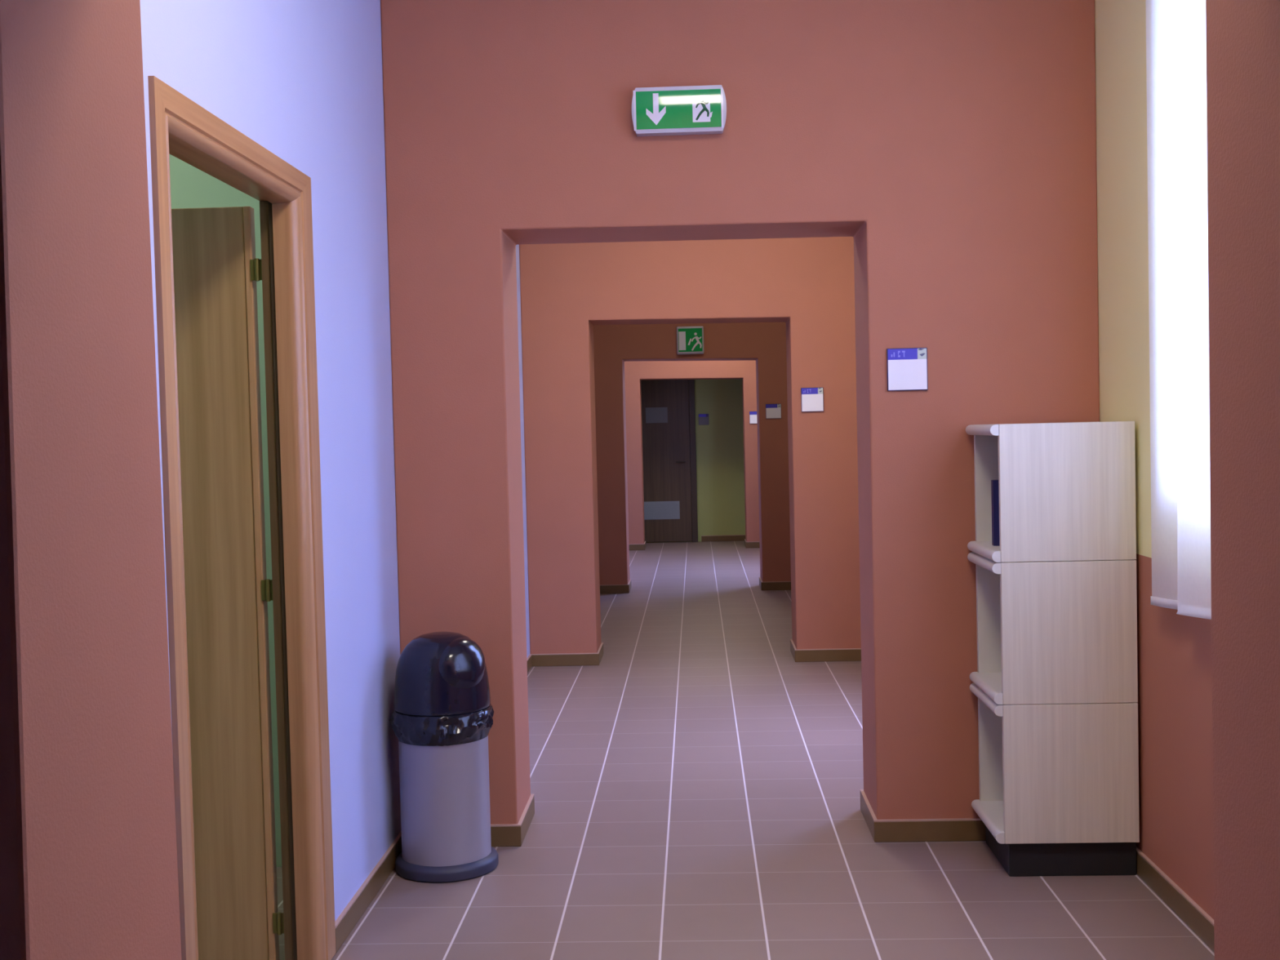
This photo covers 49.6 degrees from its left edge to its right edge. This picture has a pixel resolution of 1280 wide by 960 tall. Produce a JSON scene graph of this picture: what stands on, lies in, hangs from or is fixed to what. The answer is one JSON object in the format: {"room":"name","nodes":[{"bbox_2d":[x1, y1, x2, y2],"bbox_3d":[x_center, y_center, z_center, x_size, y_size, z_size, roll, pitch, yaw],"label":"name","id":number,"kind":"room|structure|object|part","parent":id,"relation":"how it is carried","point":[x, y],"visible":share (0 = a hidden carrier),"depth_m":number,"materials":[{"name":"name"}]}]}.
{"room":"school corridor","nodes":[
{"label":"school corridor","id":0,"kind":"room"},
{"bbox_2d":[168,154,281,866],"bbox_3d":[-2.113,-0.252,2.978,2.150,3.300,3.600,-1,2,2],"label":"wall","id":1,"kind":"structure","parent":0,"point":[191,187],"depth_m":4.63,"materials":[{"name":"green paint"}]},
{"bbox_2d":[139,0,529,921],"bbox_3d":[-0.800,-0.459,7.786,0.095,3.300,19.920,-1,2,2],"label":"wall","id":2,"kind":"structure","parent":0,"point":[302,80],"depth_m":4.16,"materials":[{"name":"white pale lilac-blue paint"}]},
{"bbox_2d":[147,75,336,959],"bbox_3d":[-1.397,0.281,3.326,0.987,2.168,1.110,-1,2,2],"label":"door","id":3,"kind":"structure","parent":2,"relation":"in","point":[207,268],"depth_m":3.75,"materials":[{"name":"brown wood"}]},
{"bbox_2d":[334,831,401,953],"bbox_3d":[-0.844,1.279,4.392,0.012,0.077,0.984,-1,2,2],"label":"baseboard","id":4,"kind":"structure","parent":2,"relation":"attached to","point":[361,900],"depth_m":4.27,"materials":[{"name":"brown wood"}]},
{"bbox_2d":[526,654,532,672],"bbox_3d":[-0.743,1.183,6.949,0.012,0.077,3.302,-1,2,2],"label":"baseboard","id":5,"kind":"structure","parent":2,"relation":"attached to","point":[529,660],"depth_m":8.47,"materials":[{"name":"brown wood"}]},
{"bbox_2d":[0,0,1279,959],"bbox_3d":[0.221,-0.252,1.460,2.445,3.300,0.423,-1,2,2],"label":"wall","id":6,"kind":"structure","parent":0,"point":[89,868],"depth_m":1.49,"materials":[{"name":"paint"}]},
{"bbox_2d":[519,236,861,653],"bbox_3d":[0.507,-0.524,8.703,2.445,3.300,0.400,-1,2,2],"label":"wall","id":7,"kind":"structure","parent":0,"point":[806,284],"depth_m":8.51,"materials":[{"name":"paint"}]},
{"bbox_2d":[529,642,603,666],"bbox_3d":[-0.461,1.109,8.803,0.429,0.077,0.424,-1,2,2],"label":"baseboard","id":8,"kind":"object","parent":7,"relation":"attached to","point":[563,659],"visible":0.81,"depth_m":8.59,"materials":[{"name":"brown wood"}]},
{"bbox_2d":[800,387,823,412],"bbox_3d":[1.056,-0.492,8.476,0.136,0.147,0.012,-1,2,2],"label":"room sign","id":9,"kind":"object","parent":7,"relation":"attached to","point":[811,398],"visible":1,"depth_m":8.47,"materials":[{"name":"white plastic"}]},
{"bbox_2d":[790,639,861,662],"bbox_3d":[1.366,1.068,8.729,0.804,0.077,0.424,-1,2,2],"label":"baseboard","id":10,"kind":"object","parent":7,"relation":"attached to","point":[842,654],"visible":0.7,"depth_m":8.53,"materials":[{"name":"brown wood"}]},
{"bbox_2d":[624,360,759,544],"bbox_3d":[0.828,-0.827,16.801,2.445,3.300,0.400,-1,2,2],"label":"wall","id":11,"kind":"structure","parent":0,"point":[635,372],"depth_m":16.62,"materials":[{"name":"paint"}]},
{"bbox_2d":[628,541,645,550],"bbox_3d":[-0.145,0.805,16.901,0.421,0.077,0.424,-1,2,2],"label":"baseboard","id":12,"kind":"object","parent":11,"relation":"attached to","point":[633,546],"visible":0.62,"depth_m":16.68,"materials":[{"name":"brown wood"}]},
{"bbox_2d":[744,538,759,548],"bbox_3d":[1.684,0.764,16.827,0.808,0.077,0.424,-1,2,2],"label":"baseboard","id":13,"kind":"object","parent":11,"relation":"attached to","point":[752,544],"visible":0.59,"depth_m":16.63,"materials":[{"name":"brown wood"}]},
{"bbox_2d":[749,411,756,423],"bbox_3d":[1.378,-0.748,16.576,0.131,0.148,0.011,-1,2,2],"label":"room sign","id":14,"kind":"object","parent":11,"relation":"attached to","point":[753,415],"visible":0.6,"depth_m":16.57,"materials":[{"name":"white plastic"}]},
{"bbox_2d":[593,322,791,585],"bbox_3d":[0.656,-0.665,12.468,2.445,3.300,0.400,-1,2,2],"label":"wall","id":15,"kind":"structure","parent":0,"point":[764,343],"depth_m":12.28,"materials":[{"name":"paint"}]},
{"bbox_2d":[600,579,631,593],"bbox_3d":[-0.308,0.968,12.567,0.438,0.077,0.424,-1,2,2],"label":"baseboard","id":16,"kind":"object","parent":15,"relation":"attached to","point":[604,588],"visible":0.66,"depth_m":12.35,"materials":[{"name":"brown wood"}]},
{"bbox_2d":[676,325,704,354],"bbox_3d":[0.445,-1.234,12.230,0.240,0.245,0.048,-1,2,2],"label":"exit sign","id":17,"kind":"object","parent":15,"relation":"attached to","point":[690,340],"visible":1,"depth_m":12.21,"materials":[{"name":"green plastic"}]},
{"bbox_3d":[0.373,-1.227,12.209,0.060,0.164,0.002,-1,2,2],"label":"doorway","id":18,"kind":"part","parent":17,"relation":"part of","materials":[{"name":"white plastic"}]},
{"bbox_2d":[765,404,781,418],"bbox_3d":[1.181,-0.608,12.242,0.137,0.130,0.012,-1,2,2],"label":"room sign","id":19,"kind":"object","parent":15,"relation":"attached to","point":[772,411],"visible":1,"depth_m":12.24,"materials":[{"name":"white plastic"}]},
{"bbox_2d":[759,577,791,590],"bbox_3d":[1.501,0.927,12.494,0.831,0.077,0.424,-1,2,2],"label":"baseboard","id":20,"kind":"object","parent":15,"relation":"attached to","point":[770,585],"visible":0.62,"depth_m":12.29,"materials":[{"name":"brown wood"}]},
{"bbox_2d":[645,378,745,542],"bbox_3d":[0.865,-0.863,17.755,2.445,3.300,0.150,-1,2,2],"label":"wall","id":21,"kind":"structure","parent":0,"point":[719,443],"depth_m":17.69,"materials":[{"name":"yellow paint"}]},
{"bbox_2d":[640,379,697,542],"bbox_3d":[0.189,-0.304,17.682,1.055,2.220,0.088,-1,2,2],"label":"door","id":22,"kind":"structure","parent":21,"relation":"in","point":[669,448],"depth_m":17.69,"materials":[{"name":"brown wood"}]},
{"bbox_2d":[645,407,667,422],"bbox_3d":[0.212,-0.828,17.675,0.279,0.197,0.003,-1,2,2],"label":"notice sheet","id":23,"kind":"object","parent":22,"relation":"attached to","point":[653,415],"visible":1,"depth_m":17.67,"materials":[{"name":"grey paper"}]},
{"bbox_2d":[644,501,679,519],"bbox_3d":[0.226,0.390,17.715,0.564,0.230,0.013,-1,2,2],"label":"vent grille","id":24,"kind":"object","parent":22,"relation":"attached to","point":[653,510],"depth_m":17.71,"materials":[{"name":"grey metal"}]},
{"bbox_3d":[0.190,-0.304,17.704,1.055,2.220,0.044,-1,2,2],"label":"frame","id":25,"kind":"part","parent":22,"relation":"part of","materials":[{"name":"brown wood"}]},
{"bbox_2d":[698,413,708,425],"bbox_3d":[0.814,-0.774,17.679,0.130,0.140,0.011,-1,2,2],"label":"room sign","id":26,"kind":"object","parent":21,"relation":"attached to","point":[703,418],"visible":1,"depth_m":17.67,"materials":[{"name":"plastic"}]},
{"bbox_2d":[701,534,745,542],"bbox_3d":[1.449,0.738,17.711,1.323,0.077,0.012,-1,2,2],"label":"baseboard","id":27,"kind":"structure","parent":21,"relation":"attached to","point":[731,537],"depth_m":17.72,"materials":[{"name":"brown wood"}]},
{"bbox_2d":[380,0,1099,824],"bbox_3d":[0.360,-0.384,4.984,2.445,3.300,0.390,-1,2,2],"label":"wall","id":28,"kind":"structure","parent":0,"point":[953,141],"depth_m":4.78,"materials":[{"name":"red paint"}]},
{"bbox_2d":[490,793,534,846],"bbox_3d":[-0.617,1.248,5.084,0.412,0.077,0.414,-1,2,2],"label":"baseboard","id":29,"kind":"object","parent":28,"relation":"attached to","point":[512,834],"visible":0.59,"depth_m":4.87,"materials":[{"name":"brown wood"}]},
{"bbox_2d":[631,84,726,136],"bbox_3d":[0.134,-1.264,4.738,0.323,0.155,0.052,-1,2,2],"label":"exit sign","id":30,"kind":"object","parent":28,"relation":"attached to","point":[688,109],"visible":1,"depth_m":4.71,"materials":[{"name":"green plastic"}]},
{"bbox_3d":[-0.018,-1.260,4.720,0.008,0.136,0.003,-1,2,2],"label":"clear rail","id":31,"kind":"part","parent":30,"relation":"part of","materials":[{"name":"plastic"}]},
{"bbox_3d":[0.209,-1.264,4.710,0.060,0.090,0.002,-1,2,2],"label":"doorway","id":32,"kind":"part","parent":30,"relation":"part of","materials":[{"name":"white plastic"}]},
{"bbox_3d":[0.280,-1.267,4.708,0.006,0.136,0.003,-1,2,2],"label":"clear rail","id":33,"kind":"part","parent":30,"relation":"part of","materials":[{"name":"plastic"}]},
{"bbox_2d":[886,347,928,391],"bbox_3d":[0.919,-0.381,4.760,0.138,0.146,0.012,-1,2,2],"label":"room sign","id":34,"kind":"object","parent":28,"relation":"attached to","point":[907,367],"visible":1,"depth_m":4.75,"materials":[{"name":"white plastic"}]},
{"bbox_2d":[859,789,986,842],"bbox_3d":[1.222,1.207,5.009,0.797,0.077,0.414,-1,2,2],"label":"baseboard","id":35,"kind":"object","parent":28,"relation":"attached to","point":[966,828],"visible":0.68,"depth_m":4.81,"materials":[{"name":"brown wood"}]},
{"bbox_2d":[276,541,1214,959],"bbox_3d":[-0.512,1.224,7.838,5.090,0.080,20.320,-1,2,2],"label":"floor","id":36,"kind":"structure","parent":0,"point":[695,787],"depth_m":4.76,"materials":[{"name":"tile"}]},
{"bbox_2d":[393,631,498,883],"bbox_3d":[-0.659,0.907,4.647,0.344,0.793,0.344,-1,2,2],"label":"waste bin","id":37,"kind":"object","parent":36,"relation":"on","point":[445,790],"visible":0.98,"depth_m":4.52,"materials":[{"name":"grey metal"}]},
{"bbox_2d":[389,704,493,746],"bbox_3d":[-0.664,0.811,4.640,0.348,0.101,0.350,-1,2,2],"label":"bag","id":38,"kind":"object","parent":37,"relation":"in","point":[459,729],"visible":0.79,"depth_m":4.50,"materials":[{"name":"black plastic"}]},
{"bbox_2d":[393,631,490,715],"bbox_3d":[-0.665,0.634,4.637,0.322,0.247,0.322,-1,2,2],"label":"hood","id":39,"kind":"object","parent":37,"relation":"attached to","point":[438,673],"depth_m":4.51,"materials":[{"name":"black plastic"}]},
{"bbox_2d":[969,682,1139,844],"bbox_3d":[1.358,0.922,4.577,0.449,0.443,0.398,-1,2,2],"label":"shelf unit","id":40,"kind":"object","parent":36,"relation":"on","point":[1049,773],"visible":0.88,"depth_m":4.38,"materials":[{"name":"beige wood"}]},
{"bbox_3d":[1.380,0.915,4.765,0.421,0.443,0.020,-1,2,2],"label":"panel","id":41,"kind":"part","parent":40,"relation":"part of","materials":[{"name":"beige laminate"}]},
{"bbox_2d":[967,551,1137,704],"bbox_3d":[1.348,0.474,4.560,0.449,0.450,0.398,-1,2,2],"label":"shelf unit","id":42,"kind":"object","parent":40,"relation":"on","point":[1059,632],"visible":0.88,"depth_m":4.36,"materials":[{"name":"beige wood"}]},
{"bbox_3d":[1.369,0.467,4.748,0.421,0.450,0.020,-1,2,2],"label":"panel","id":43,"kind":"part","parent":42,"relation":"part of","materials":[{"name":"beige laminate"}]},
{"bbox_2d":[965,421,1136,562],"bbox_3d":[1.337,0.031,4.544,0.449,0.435,0.398,-1,2,2],"label":"shelf unit","id":44,"kind":"object","parent":42,"relation":"on","point":[1067,491],"visible":1,"depth_m":4.35,"materials":[{"name":"beige wood"}]},
{"bbox_2d":[991,480,999,546],"bbox_3d":[1.236,0.106,4.552,0.152,0.216,0.030,-1,2,2],"label":"book","id":45,"kind":"object","parent":44,"relation":"in","point":[994,483],"visible":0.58,"depth_m":4.54,"materials":[{"name":"blue paper"}]},
{"bbox_3d":[1.358,0.023,4.732,0.421,0.435,0.020,-1,2,2],"label":"panel","id":46,"kind":"part","parent":44,"relation":"part of","materials":[{"name":"beige laminate"}]},
{"bbox_2d":[985,826,1136,876],"bbox_3d":[1.387,1.200,4.592,0.402,0.113,0.360,-1,2,2],"label":"plinth","id":47,"kind":"object","parent":36,"relation":"on","point":[1095,859],"visible":0.61,"depth_m":4.41,"materials":[{"name":"black wood"}]},
{"bbox_2d":[1094,0,1213,919],"bbox_3d":[1.800,-0.518,7.681,0.220,3.300,19.920,-1,2,2],"label":"wall","id":48,"kind":"structure","parent":0,"point":[1174,650],"depth_m":4.29,"materials":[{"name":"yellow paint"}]},
{"bbox_2d":[1136,846,1214,951],"bbox_3d":[1.544,1.264,3.226,0.012,0.077,3.122,-1,2,2],"label":"baseboard","id":49,"kind":"structure","parent":48,"relation":"attached to","point":[1188,910],"depth_m":4.05,"materials":[{"name":"brown wood"}]},
{"bbox_2d":[1145,0,1211,619],"bbox_3d":[1.449,-0.657,2.897,0.090,2.150,2.550,-1,2,2],"label":"window blind","id":50,"kind":"object","parent":48,"relation":"attached to","point":[1176,37],"visible":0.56,"depth_m":3.76,"materials":[{"name":"white fabric"}]}
]}

